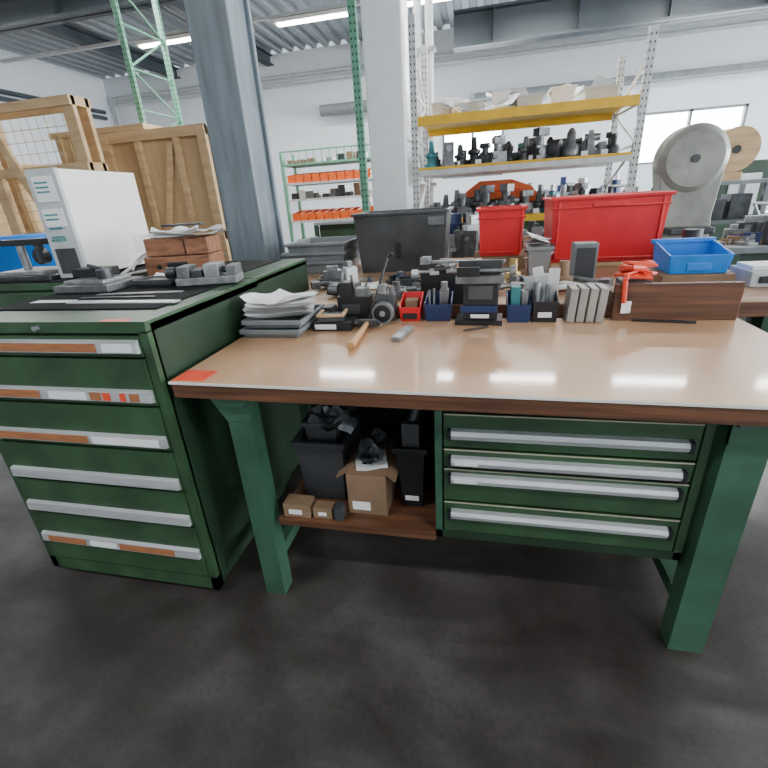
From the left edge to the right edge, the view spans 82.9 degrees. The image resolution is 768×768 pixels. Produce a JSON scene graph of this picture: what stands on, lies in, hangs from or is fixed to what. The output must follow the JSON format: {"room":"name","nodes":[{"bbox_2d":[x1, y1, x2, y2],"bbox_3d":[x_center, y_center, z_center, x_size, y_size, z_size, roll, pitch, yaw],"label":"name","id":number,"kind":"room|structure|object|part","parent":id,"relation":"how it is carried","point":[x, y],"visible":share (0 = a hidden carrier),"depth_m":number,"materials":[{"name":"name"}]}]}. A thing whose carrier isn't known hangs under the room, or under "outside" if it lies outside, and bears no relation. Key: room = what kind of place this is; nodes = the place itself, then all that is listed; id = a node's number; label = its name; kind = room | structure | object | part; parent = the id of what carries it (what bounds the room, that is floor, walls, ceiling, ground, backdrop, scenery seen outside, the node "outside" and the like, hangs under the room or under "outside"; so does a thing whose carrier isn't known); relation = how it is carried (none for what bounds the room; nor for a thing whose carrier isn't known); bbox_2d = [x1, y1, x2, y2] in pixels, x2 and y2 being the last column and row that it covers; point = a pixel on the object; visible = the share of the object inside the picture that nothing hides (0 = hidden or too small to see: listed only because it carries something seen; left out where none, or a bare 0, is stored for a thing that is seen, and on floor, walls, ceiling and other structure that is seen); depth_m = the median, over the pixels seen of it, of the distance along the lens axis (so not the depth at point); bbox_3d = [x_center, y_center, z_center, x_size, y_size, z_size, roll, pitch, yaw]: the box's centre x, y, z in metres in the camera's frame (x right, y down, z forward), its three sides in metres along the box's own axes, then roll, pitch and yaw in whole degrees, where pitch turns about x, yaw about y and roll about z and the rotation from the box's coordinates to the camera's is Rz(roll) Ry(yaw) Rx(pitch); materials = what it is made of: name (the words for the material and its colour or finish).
{"room":"industrial workshop","nodes":[
{"label":"industrial workshop","id":0,"kind":"room"},
{"bbox_2d":[0,49,114,164],"bbox_3d":[-9.891,-2.901,5.457,0.200,5.000,18.000,2,24,12],"label":"wall","id":1,"kind":"structure","parent":0,"point":[34,77],"depth_m":10.82,"materials":[{"name":"white paint"}]},
{"bbox_2d":[0,89,107,120],"bbox_3d":[-9.705,-4.412,5.078,0.099,0.249,16.600,2,24,12],"label":"pipe","id":2,"kind":"object","parent":1,"relation":"attached to","point":[2,91],"visible":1,"depth_m":10.21,"materials":[{"name":"grey metal"}]},
{"bbox_2d":[0,0,182,34],"bbox_3d":[-4.535,-6.074,6.841,9.500,0.390,0.260,2,24,12],"label":"girder","id":3,"kind":"object","parent":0,"point":[15,15],"depth_m":7.02,"materials":[{"name":"grey metal"}]},
{"bbox_2d":[0,0,516,78],"bbox_3d":[1.754,-4.952,1.868,23.960,0.200,18.000,2,24,12],"label":"ceiling","id":4,"kind":"structure","parent":0,"point":[268,35],"depth_m":9.84,"materials":[{"name":"grey paint"}]},
{"bbox_2d":[35,23,180,78],"bbox_3d":[-7.590,-5.005,3.993,0.200,0.240,18.000,2,24,12],"label":"joist","id":5,"kind":"object","parent":4,"relation":"attached to","point":[67,32],"depth_m":9.62,"materials":[{"name":"grey metal"}]},
{"bbox_2d":[135,38,159,48],"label":"lamp","id":6,"kind":"object","parent":4,"relation":"attached to","point":[148,43],"depth_m":8.99,"materials":[{"name":"beige plastic"}]},
{"bbox_2d":[165,33,190,44],"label":"lamp","id":7,"kind":"object","parent":4,"relation":"attached to","point":[172,39],"depth_m":8.84,"materials":[{"name":"beige plastic"}]},
{"bbox_2d":[0,0,360,63],"bbox_3d":[2.912,-6.949,7.311,23.600,0.055,0.080,2,24,12],"label":"rail","id":8,"kind":"object","parent":4,"relation":"attached to","point":[340,5],"visible":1,"depth_m":9.00,"materials":[{"name":"white metal"}]},
{"bbox_2d":[273,7,347,26],"bbox_3d":[-1.381,-6.987,8.281,1.500,0.128,0.180,2,24,12],"label":"lamp","id":9,"kind":"object","parent":8,"relation":"attached to","point":[339,12],"visible":0.97,"depth_m":8.24,"materials":[{"name":"beige plastic"}]},
{"bbox_2d":[407,0,447,6],"bbox_3d":[0.524,-6.933,7.867,1.500,0.128,0.180,2,24,12],"label":"lamp","id":10,"kind":"object","parent":8,"relation":"attached to","point":[409,2],"visible":0.09,"depth_m":7.83,"materials":[{"name":"beige plastic"}]},
{"bbox_2d":[162,2,273,66],"bbox_3d":[-4.855,-4.928,3.398,0.200,0.240,18.000,2,24,12],"label":"joist","id":11,"kind":"object","parent":4,"relation":"attached to","point":[263,56],"depth_m":10.62,"materials":[{"name":"grey metal"}]},
{"bbox_2d":[0,258,767,767],"bbox_3d":[1.984,-0.231,3.915,23.800,0.100,18.000,2,24,12],"label":"floor","id":12,"kind":"structure","parent":0,"point":[379,651],"depth_m":1.43,"materials":[{"name":"concrete"}]},
{"bbox_2d":[0,163,46,235],"bbox_3d":[-6.892,-2.992,8.642,1.700,2.300,3.000,2,24,12],"label":"crate","id":13,"kind":"object","parent":12,"relation":"on","point":[4,231],"visible":0.02,"depth_m":7.53,"materials":[{"name":"brown wood"}]},
{"bbox_2d":[0,232,56,271],"bbox_3d":[-2.778,-0.562,3.632,0.600,1.300,0.600,2,24,12],"label":"storage bin","id":14,"kind":"object","parent":12,"relation":"on","point":[10,260],"visible":0.06,"depth_m":3.20,"materials":[{"name":"plastic"}]},
{"bbox_2d":[0,94,108,235],"bbox_3d":[-3.475,-1.312,4.213,2.150,2.300,0.250,2,24,12],"label":"crate","id":15,"kind":"object","parent":12,"relation":"on","point":[76,110],"visible":0.25,"depth_m":3.73,"materials":[{"name":"brown wood"}]},
{"bbox_2d":[48,123,160,163],"bbox_3d":[-3.315,-2.132,6.021,1.350,2.360,0.800,2,24,12],"label":"crate","id":16,"kind":"object","parent":12,"relation":"on","point":[66,145],"visible":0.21,"depth_m":5.31,"materials":[{"name":"brown wood"}]},
{"bbox_2d":[0,278,290,588],"bbox_3d":[-0.990,0.178,1.885,0.795,1.106,0.727,2,24,12],"label":"base cabinet","id":17,"kind":"object","parent":12,"relation":"on","point":[115,472],"visible":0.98,"depth_m":1.55,"materials":[{"name":"green metal"}]},
{"bbox_2d":[0,283,226,310],"bbox_3d":[-1.025,-0.364,1.735,0.720,0.009,0.530,2,24,12],"label":"rubber mat","id":18,"kind":"object","parent":17,"relation":"on","point":[189,291],"depth_m":1.62,"materials":[{"name":"black rubber"}]},
{"bbox_2d":[53,264,143,292],"bbox_3d":[-1.237,-0.465,1.878,0.280,0.096,0.220,2,24,12],"label":"vise","id":19,"kind":"object","parent":18,"relation":"on","point":[91,278],"visible":0.97,"depth_m":1.83,"materials":[{"name":"grey metal"}]},
{"bbox_3d":[-1.012,-0.326,1.638,0.651,0.004,0.205,2,24,12],"label":"set of aluminium strips","id":20,"kind":"part","parent":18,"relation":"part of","materials":[{"name":"silver metal"}]},
{"bbox_2d":[132,272,176,286],"bbox_3d":[-0.958,-0.461,1.892,0.188,0.045,0.164,2,24,12],"label":"tray","id":21,"kind":"object","parent":18,"relation":"on","point":[159,279],"visible":0.6,"depth_m":1.83,"materials":[{"name":"metal"}]},
{"bbox_2d":[164,261,243,286],"bbox_3d":[-0.758,-0.465,1.824,0.300,0.080,0.110,-4,23,-1],"label":"vise","id":22,"kind":"object","parent":18,"relation":"on","point":[213,272],"visible":1,"depth_m":1.78,"materials":[{"name":"metal"}]},
{"bbox_2d":[110,0,183,125],"bbox_3d":[-3.156,-3.378,6.436,0.115,4.300,0.960,2,24,12],"label":"frame","id":23,"kind":"object","parent":12,"relation":"on","point":[131,71],"visible":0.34,"depth_m":5.92,"materials":[{"name":"green metal"}]},
{"bbox_2d":[0,258,308,475],"bbox_3d":[-1.367,-0.109,2.609,1.815,1.106,0.650,2,24,12],"label":"base cabinet","id":24,"kind":"object","parent":12,"relation":"on","point":[289,275],"visible":0.06,"depth_m":2.25,"materials":[{"name":"green metal"}]},
{"bbox_2d":[0,259,280,283],"bbox_3d":[-1.419,-0.617,2.389,1.580,0.004,0.580,2,24,12],"label":"rubber mat","id":25,"kind":"object","parent":24,"relation":"on","point":[247,265],"visible":0.31,"depth_m":2.29,"materials":[{"name":"black rubber"}]},
{"bbox_2d":[0,238,60,281],"bbox_3d":[-1.872,-0.679,2.343,0.410,0.198,0.280,2,24,12],"label":"stand","id":26,"kind":"object","parent":25,"relation":"on","point":[41,255],"visible":0.79,"depth_m":2.28,"materials":[{"name":"metal"}]},
{"bbox_2d":[24,167,148,277],"bbox_3d":[-1.537,-0.870,2.349,0.156,0.503,0.568,0,23,9],"label":"computer tower","id":27,"kind":"object","parent":25,"relation":"on","point":[97,218],"visible":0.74,"depth_m":2.19,"materials":[{"name":"beige plastic"}]},
{"bbox_2d":[121,252,146,274],"bbox_3d":[-1.264,-0.627,2.246,0.152,0.104,0.277,-9,24,-12],"label":"power cable","id":28,"kind":"object","parent":25,"relation":"on","point":[139,259],"visible":0.69,"depth_m":2.19,"materials":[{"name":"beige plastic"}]},
{"bbox_2d":[143,234,225,275],"bbox_3d":[-1.003,-0.652,2.185,0.320,0.170,0.205,-3,23,2],"label":"block stack","id":29,"kind":"object","parent":25,"relation":"on","point":[162,253],"visible":0.77,"depth_m":2.10,"materials":[{"name":"brown wood"}]},
{"bbox_2d":[143,224,231,237],"bbox_3d":[-0.978,-0.758,2.146,0.402,0.048,0.258,2,24,12],"label":"paper sheets","id":30,"kind":"object","parent":29,"relation":"on","point":[177,231],"visible":0.99,"depth_m":2.13,"materials":[{"name":"white paper"}]},
{"bbox_2d":[161,222,203,226],"bbox_3d":[-0.974,-0.772,2.106,0.200,0.010,0.040,-2,23,4],"label":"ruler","id":31,"kind":"object","parent":30,"relation":"on","point":[196,223],"visible":1,"depth_m":2.09,"materials":[{"name":"metal"}]},
{"bbox_2d":[98,123,232,263],"bbox_3d":[-2.030,-1.623,4.945,1.165,2.120,1.000,2,24,12],"label":"crate","id":32,"kind":"object","parent":12,"relation":"on","point":[172,167],"visible":0.34,"depth_m":4.26,"materials":[{"name":"brown wood"}]},
{"bbox_2d":[183,0,284,260],"bbox_3d":[-1.028,-2.196,2.805,0.480,4.740,0.500,2,24,12],"label":"steel column","id":33,"kind":"structure","parent":12,"relation":"on","point":[221,32],"depth_m":2.89,"materials":[{"name":"grey metal"}]},
{"bbox_2d":[279,143,373,241],"bbox_3d":[-0.765,-2.651,7.133,1.480,2.132,0.550,2,24,12],"label":"rack","id":34,"kind":"object","parent":12,"relation":"on","point":[341,176],"visible":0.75,"depth_m":6.78,"materials":[{"name":"green paint"}]},
{"bbox_2d":[314,220,355,236],"bbox_3d":[-0.407,-2.981,9.280,1.900,1.000,0.800,2,24,12],"label":"workbench","id":35,"kind":"object","parent":12,"relation":"on","point":[346,227],"visible":0.23,"depth_m":8.97,"materials":[{"name":"green metal"}]},
{"bbox_2d":[347,0,369,211],"bbox_3d":[-0.251,-2.886,4.343,0.120,4.700,0.120,2,24,12],"label":"upright","id":36,"kind":"object","parent":12,"relation":"on","point":[351,4],"visible":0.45,"depth_m":4.34,"materials":[{"name":"green metal"}]},
{"bbox_2d":[360,0,412,210],"bbox_3d":[0.042,-3.099,4.427,0.390,4.990,0.400,2,24,12],"label":"column","id":37,"kind":"structure","parent":12,"relation":"on","point":[384,22],"depth_m":4.35,"materials":[{"name":"white paint"}]},
{"bbox_2d":[413,0,437,207],"bbox_3d":[0.528,-3.469,5.605,0.300,4.680,0.120,2,24,12],"label":"vertical pipe","id":38,"kind":"object","parent":12,"relation":"on","point":[431,49],"visible":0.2,"depth_m":5.34,"materials":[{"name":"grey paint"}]},
{"bbox_2d":[168,318,767,653],"bbox_3d":[0.338,0.303,1.630,1.855,0.919,0.766,2,24,12],"label":"workbench","id":39,"kind":"object","parent":12,"relation":"on","point":[621,437],"visible":0.94,"depth_m":1.29,"materials":[{"name":"brown wood"}]},
{"bbox_2d":[239,304,324,337],"bbox_3d":[-0.413,-0.264,1.809,0.262,0.070,0.287,2,24,12],"label":"trays","id":40,"kind":"object","parent":39,"relation":"on","point":[294,326],"visible":0.62,"depth_m":1.70,"materials":[{"name":"grey plastic"}]},
{"bbox_2d":[240,288,317,317],"bbox_3d":[-0.417,-0.333,1.762,0.305,0.089,0.309,-4,23,0],"label":"paper stack","id":41,"kind":"object","parent":40,"relation":"on","point":[278,303],"visible":1,"depth_m":1.71,"materials":[{"name":"white paper"}]},
{"bbox_2d":[283,494,345,520],"bbox_3d":[-0.246,0.443,1.561,0.220,0.053,0.062,2,24,12],"label":"cartons","id":42,"kind":"object","parent":39,"relation":"on","point":[295,505],"visible":1,"depth_m":1.54,"materials":[{"name":"cardboard"}]},
{"bbox_2d":[290,404,363,499],"bbox_3d":[-0.186,0.206,1.667,0.240,0.397,0.280,2,24,12],"label":"storage bin","id":43,"kind":"object","parent":39,"relation":"on","point":[328,435],"visible":0.8,"depth_m":1.57,"materials":[{"name":"plastic"}]},
{"bbox_2d":[312,304,356,330],"bbox_3d":[-0.193,-0.279,1.809,0.160,0.070,0.182,2,24,12],"label":"tray","id":44,"kind":"object","parent":39,"relation":"on","point":[329,318],"visible":0.99,"depth_m":1.74,"materials":[{"name":"black plastic"}]},
{"bbox_2d":[328,274,372,318],"bbox_3d":[-0.144,-0.376,1.877,0.180,0.190,0.083,2,24,12],"label":"bin","id":45,"kind":"object","parent":39,"relation":"on","point":[358,300],"visible":0.91,"depth_m":1.85,"materials":[{"name":"black plastic"}]},
{"bbox_2d":[346,318,380,349],"bbox_3d":[-0.091,-0.192,1.631,0.106,0.036,0.293,2,24,12],"label":"hammer","id":46,"kind":"object","parent":39,"relation":"on","point":[363,323],"visible":1,"depth_m":1.69,"materials":[{"name":"brown wood"}]},
{"bbox_2d":[336,428,398,515],"bbox_3d":[-0.041,0.294,1.615,0.215,0.258,0.262,2,24,12],"label":"cardboard box","id":47,"kind":"object","parent":39,"relation":"on","point":[372,475],"visible":0.95,"depth_m":1.53,"materials":[{"name":"brown cardboard"}]},
{"bbox_2d":[368,253,392,318],"bbox_3d":[-0.022,-0.399,1.808,0.167,0.268,0.027,-24,30,-38],"label":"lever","id":48,"kind":"object","parent":39,"relation":"on","point":[390,254],"visible":0.8,"depth_m":1.80,"materials":[{"name":"black metal"}]},
{"bbox_2d":[372,301,394,323],"bbox_3d":[-0.003,-0.294,1.794,0.088,0.088,0.044,2,24,12],"label":"tape roll","id":49,"kind":"object","parent":39,"relation":"on","point":[383,311],"visible":0.92,"depth_m":1.77,"materials":[{"name":"grey plastic"}]},
{"bbox_2d":[375,283,397,320],"bbox_3d":[0.010,-0.348,1.839,0.080,0.150,0.070,2,24,12],"label":"block","id":50,"kind":"object","parent":39,"relation":"on","point":[383,294],"visible":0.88,"depth_m":1.80,"materials":[{"name":"metal"}]},
{"bbox_2d":[390,325,413,341],"bbox_3d":[0.070,-0.191,1.632,0.036,0.018,0.160,6,25,22],"label":"block","id":51,"kind":"object","parent":39,"relation":"on","point":[403,332],"visible":1,"depth_m":1.61,"materials":[{"name":"grey paint"}]},
{"bbox_2d":[399,291,423,320],"bbox_3d":[0.117,-0.328,1.839,0.090,0.100,0.121,2,24,12],"label":"bin","id":52,"kind":"object","parent":39,"relation":"on","point":[411,304],"visible":1,"depth_m":1.81,"materials":[{"name":"plastic"}]},
{"bbox_2d":[392,409,433,506],"bbox_3d":[0.117,0.222,1.604,0.120,0.382,0.280,2,24,12],"label":"storage bin","id":53,"kind":"object","parent":39,"relation":"on","point":[412,444],"visible":0.91,"depth_m":1.51,"materials":[{"name":"plastic"}]},
{"bbox_2d":[424,281,452,320],"bbox_3d":[0.228,-0.348,1.806,0.110,0.150,0.120,2,24,12],"label":"bin","id":54,"kind":"object","parent":39,"relation":"on","point":[438,304],"visible":1,"depth_m":1.77,"materials":[{"name":"blue plastic"}]},
{"bbox_2d":[463,325,490,330],"bbox_3d":[0.356,-0.212,1.649,0.121,0.008,0.008,-11,24,-17],"label":"pencil","id":55,"kind":"object","parent":39,"relation":"on","point":[488,325],"visible":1,"depth_m":1.65,"materials":[{"name":"black plastic"}]},
{"bbox_2d":[446,259,515,325],"bbox_3d":[0.375,-0.359,1.700,0.261,0.235,0.129,2,24,12],"label":"bench vise","id":56,"kind":"object","parent":39,"relation":"on","point":[480,279],"visible":1,"depth_m":1.66,"materials":[{"name":"black metal"}]},
{"bbox_2d":[506,266,559,321],"bbox_3d":[0.586,-0.355,1.709,0.199,0.196,0.141,2,24,12],"label":"organizer","id":57,"kind":"object","parent":39,"relation":"on","point":[539,299],"visible":1,"depth_m":1.69,"materials":[{"name":"blue plastic"}]},
{"bbox_2d":[562,283,609,322],"bbox_3d":[0.766,-0.310,1.660,0.137,0.129,0.100,2,24,12],"label":"blocks","id":58,"kind":"object","parent":39,"relation":"on","point":[582,302],"visible":1,"depth_m":1.62},
{"bbox_2d":[631,319,695,323],"bbox_3d":[1.016,-0.230,1.585,0.203,0.010,0.010,6,25,21],"label":"tool","id":59,"kind":"object","parent":39,"relation":"on","point":[640,320],"visible":1,"depth_m":1.58,"materials":[{"name":"black plastic"}]},
{"bbox_2d":[604,277,745,319],"bbox_3d":[1.084,-0.341,1.679,0.415,0.135,0.220,2,24,12],"label":"wooden box","id":60,"kind":"object","parent":39,"relation":"on","point":[715,300],"visible":0.85,"depth_m":1.58,"materials":[{"name":"brown wood"}]},
{"bbox_2d":[614,260,657,313],"bbox_3d":[0.940,-0.379,1.661,0.198,0.175,0.129,-13,25,-21],"label":"tags","id":61,"kind":"object","parent":60,"relation":"in","point":[629,269],"visible":1,"depth_m":1.61,"materials":[{"name":"red plastic"}]},
{"bbox_2d":[407,14,659,221],"bbox_3d":[1.481,-2.266,4.858,2.225,2.950,1.060,2,24,12],"label":"rack","id":62,"kind":"object","parent":12,"relation":"on","point":[606,108],"visible":0.59,"depth_m":4.39,"materials":[{"name":"galvanised steel"},{"name":"yellow painted steel"}]},
{"bbox_2d":[466,179,536,202],"bbox_3d":[1.357,-2.213,5.128,0.890,0.345,0.410,2,24,12],"label":"machine housing","id":63,"kind":"object","parent":62,"relation":"on","point":[519,186],"visible":0.23,"depth_m":4.92,"materials":[{"name":"plastic"}]},
{"bbox_2d":[427,182,612,216],"bbox_3d":[1.419,-2.006,4.703,1.974,0.298,0.456,2,24,12],"label":"holder","id":64,"kind":"object","parent":62,"relation":"in","point":[462,204],"visible":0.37,"depth_m":4.62,"materials":[{"name":"grey metal"}]},
{"bbox_2d":[425,127,619,167],"bbox_3d":[1.436,-2.519,4.624,1.956,0.299,0.795,2,24,12],"label":"holder","id":65,"kind":"object","parent":62,"relation":"in","point":[531,148],"visible":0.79,"depth_m":4.41,"materials":[{"name":"metal"}]},
{"bbox_2d":[430,74,620,114],"bbox_3d":[1.387,-2.904,4.453,1.791,0.238,0.726,2,24,12],"label":"papers","id":66,"kind":"object","parent":62,"relation":"in","point":[602,86],"visible":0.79,"depth_m":4.27,"materials":[{"name":"white paper"}]},
{"bbox_2d":[524,220,543,234],"bbox_3d":[2.701,-2.570,7.854,2.600,1.000,0.800,2,24,12],"label":"workbench","id":67,"kind":"object","parent":12,"relation":"on","point":[541,222],"visible":0.02,"depth_m":7.47,"materials":[{"name":"green metal"}]},
{"bbox_2d":[528,177,602,194],"bbox_3d":[2.671,-3.266,7.537,2.431,0.527,0.675,2,24,12],"label":"machine","id":68,"kind":"object","parent":67,"relation":"on","point":[563,179],"visible":0.05,"depth_m":7.24,"materials":[{"name":"metal"}]},
{"bbox_2d":[305,257,767,332],"bbox_3d":[0.966,-0.232,2.764,3.304,0.930,1.575,2,24,12],"label":"workbench","id":69,"kind":"object","parent":12,"relation":"on","point":[754,302],"visible":0.03,"depth_m":2.04,"materials":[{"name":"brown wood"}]},
{"bbox_2d":[281,236,359,273],"bbox_3d":[-0.452,-0.964,3.237,0.514,0.208,0.494,2,24,12],"label":"trays","id":70,"kind":"object","parent":69,"relation":"on","point":[319,253],"visible":0.69,"depth_m":3.03,"materials":[{"name":"grey plastic"}]},
{"bbox_2d":[350,206,453,272],"bbox_3d":[0.148,-1.004,3.023,0.634,0.379,0.457,2,24,12],"label":"storage bin","id":71,"kind":"object","parent":69,"relation":"on","point":[410,235],"visible":0.92,"depth_m":2.84,"materials":[{"name":"plastic"}]},
{"bbox_2d":[326,281,524,291],"bbox_3d":[0.224,-0.541,2.400,1.089,0.010,0.563,-5,23,-3],"label":"documents","id":72,"kind":"object","parent":69,"relation":"on","point":[373,285],"visible":0.06,"depth_m":2.46,"materials":[{"name":"white paper"}]},
{"bbox_2d":[412,256,505,304],"bbox_3d":[0.329,-0.463,1.954,0.412,0.208,0.142,2,24,12],"label":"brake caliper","id":73,"kind":"object","parent":69,"relation":"on","point":[431,278],"visible":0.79,"depth_m":1.96,"materials":[{"name":"metal"}]},
{"bbox_2d":[310,258,613,296],"bbox_3d":[0.391,-0.586,2.297,1.669,0.128,0.553,2,24,12],"label":"clutter","id":74,"kind":"object","parent":69,"relation":"on","point":[400,280],"visible":0.35,"depth_m":2.32,"materials":[{"name":"metal"}]},
{"bbox_2d":[474,204,528,267],"bbox_3d":[0.765,-0.976,2.877,0.320,0.369,0.364,2,24,12],"label":"crate","id":75,"kind":"object","parent":69,"relation":"on","point":[500,227],"visible":0.97,"depth_m":2.73,"materials":[{"name":"plastic"}]},
{"bbox_2d":[523,232,554,274],"bbox_3d":[0.904,-0.770,2.547,0.183,0.234,0.200,2,24,12],"label":"box","id":76,"kind":"object","parent":69,"relation":"on","point":[538,254],"visible":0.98,"depth_m":2.49,"materials":[{"name":"plastic"}]},
{"bbox_2d":[569,241,598,283],"bbox_3d":[1.019,-0.621,2.227,0.110,0.199,0.104,2,24,12],"label":"box","id":77,"kind":"object","parent":69,"relation":"on","point":[584,254],"visible":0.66,"depth_m":2.18,"materials":[{"name":"plastic"}]},
{"bbox_2d":[542,191,676,266],"bbox_3d":[1.358,-0.980,2.752,0.658,0.404,0.449,2,24,12],"label":"crate","id":78,"kind":"object","parent":69,"relation":"on","point":[624,225],"visible":0.91,"depth_m":2.56,"materials":[{"name":"plastic"}]},
{"bbox_2d":[648,237,735,282],"bbox_3d":[1.465,-0.591,2.096,0.300,0.194,0.280,2,24,12],"label":"bin","id":79,"kind":"object","parent":69,"relation":"on","point":[695,259],"visible":0.86,"depth_m":2.02,"materials":[{"name":"plastic"}]},
{"bbox_2d":[661,228,725,246],"bbox_3d":[1.765,-0.790,2.508,0.200,0.199,0.360,2,24,12],"label":"supplies","id":80,"kind":"object","parent":69,"relation":"on","point":[690,232],"visible":0.23,"depth_m":2.43,"materials":[{"name":"black plastic"}]},
{"bbox_2d":[729,261,767,286],"bbox_3d":[1.772,-0.512,1.987,0.250,0.099,0.210,2,24,12],"label":"instrument box","id":81,"kind":"object","parent":69,"relation":"on","point":[754,273],"visible":0.9,"depth_m":1.95,"materials":[{"name":"grey paint"}]},
{"bbox_2d":[652,122,730,237],"bbox_3d":[2.484,-1.208,3.734,0.640,1.775,0.540,2,24,12],"label":"bandsaw","id":82,"kind":"object","parent":12,"relation":"on","point":[692,161],"visible":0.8,"depth_m":3.42,"materials":[{"name":"light grey painted metal"},{"name":"dark steel"}]},
{"bbox_2d":[709,159,767,239],"bbox_3d":[5.353,-2.232,5.968,1.800,1.550,0.750,2,24,12],"label":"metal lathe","id":83,"kind":"object","parent":12,"relation":"on","point":[758,169],"visible":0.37,"depth_m":5.61,"materials":[{"name":"green metal"}]},
{"bbox_2d":[710,125,767,227],"bbox_3d":[3.782,-1.894,5.026,0.750,1.860,0.550,2,24,12],"label":"stand","id":84,"kind":"object","parent":12,"relation":"on","point":[745,141],"visible":0.41,"depth_m":4.66,"materials":[{"name":"brown wood"}]},
{"bbox_2d":[717,240,767,323],"bbox_3d":[3.215,-0.822,3.900,0.620,0.850,0.550,2,24,12],"label":"workbench","id":85,"kind":"object","parent":12,"relation":"on","point":[759,252],"visible":0.12,"depth_m":3.59,"materials":[{"name":"grey metal"}]},
{"bbox_2d":[720,214,767,244],"bbox_3d":[3.165,-1.319,3.682,0.518,0.236,0.427,2,24,12],"label":"machine","id":86,"kind":"object","parent":85,"relation":"on","point":[753,230],"visible":1,"depth_m":3.67,"materials":[{"name":"metal"}]},
{"bbox_2d":[752,202,767,217],"bbox_3d":[4.121,-1.230,4.349,0.804,1.132,0.547,2,24,12],"label":"trolley","id":87,"kind":"object","parent":12,"relation":"on","point":[755,204],"visible":0.16,"depth_m":4.40,"materials":[{"name":"metal"}]},
{"bbox_3d":[5.888,-3.368,9.226,2.600,1.000,0.800,2,24,12],"label":"workbench","id":88,"kind":"object","parent":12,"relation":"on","visible":0},
{"bbox_2d":[610,172,652,192],"bbox_3d":[5.824,-4.094,8.931,2.481,0.570,0.666,2,24,12],"label":"machine","id":89,"kind":"object","parent":88,"relation":"on","point":[616,181],"visible":0.09,"depth_m":8.93,"materials":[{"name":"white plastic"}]},
{"bbox_3d":[1.279,-0.801,4.131,1.700,0.860,0.650,2,24,12],"label":"workbench","id":90,"kind":"object","parent":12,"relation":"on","visible":0},
{"bbox_2d":[448,213,543,257],"bbox_3d":[1.228,-1.376,3.883,1.498,0.394,0.574,2,24,12],"label":"machine","id":91,"kind":"object","parent":90,"relation":"on","point":[464,237],"visible":0.34,"depth_m":3.82,"materials":[{"name":"metal"}]},
{"bbox_2d":[103,15,767,252],"bbox_3d":[3.702,-6.189,11.047,23.800,5.000,0.200,2,24,12],"label":"wall","id":92,"kind":"structure","parent":0,"point":[294,120],"depth_m":10.79,"materials":[{"name":"white paint"}]},
{"bbox_2d":[319,100,366,116],"bbox_3d":[-0.832,-7.128,11.257,1.600,0.260,0.520,2,24,12],"label":"ventilation duct","id":93,"kind":"object","parent":92,"relation":"attached to","point":[345,107],"visible":0.57,"depth_m":11.11,"materials":[{"name":"grey metal"}]},
{"bbox_2d":[111,11,767,125],"bbox_3d":[3.727,-6.084,10.808,23.444,3.994,0.089,2,24,12],"label":"pipe","id":94,"kind":"object","parent":92,"relation":"attached to","point":[764,21],"visible":0.7,"depth_m":10.16,"materials":[{"name":"grey metal"}]},
{"bbox_2d":[442,130,503,178],"bbox_3d":[2.316,-6.032,11.401,1.550,1.100,0.160,2,24,12],"label":"window","id":95,"kind":"structure","parent":92,"relation":"in","point":[465,140],"depth_m":11.35,"materials":[{"name":"white glass"}]},
{"bbox_2d":[474,60,767,100],"bbox_3d":[8.666,-6.870,9.305,13.200,0.130,0.270,2,24,12],"label":"cable tray","id":96,"kind":"object","parent":92,"relation":"attached to","point":[760,65],"visible":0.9,"depth_m":9.68,"materials":[{"name":"grey metal"}]},
{"bbox_2d":[638,103,749,164],"bbox_3d":[7.176,-5.895,10.345,2.300,1.100,0.160,2,24,12],"label":"window","id":97,"kind":"structure","parent":92,"relation":"in","point":[658,126],"depth_m":10.26,"materials":[{"name":"white glass"}]},
{"bbox_2d":[453,0,767,52],"bbox_3d":[8.129,-7.063,7.515,13.700,0.620,0.340,2,24,12],"label":"girder","id":98,"kind":"object","parent":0,"point":[517,22],"depth_m":8.48,"materials":[{"name":"grey metal"}]}
]}

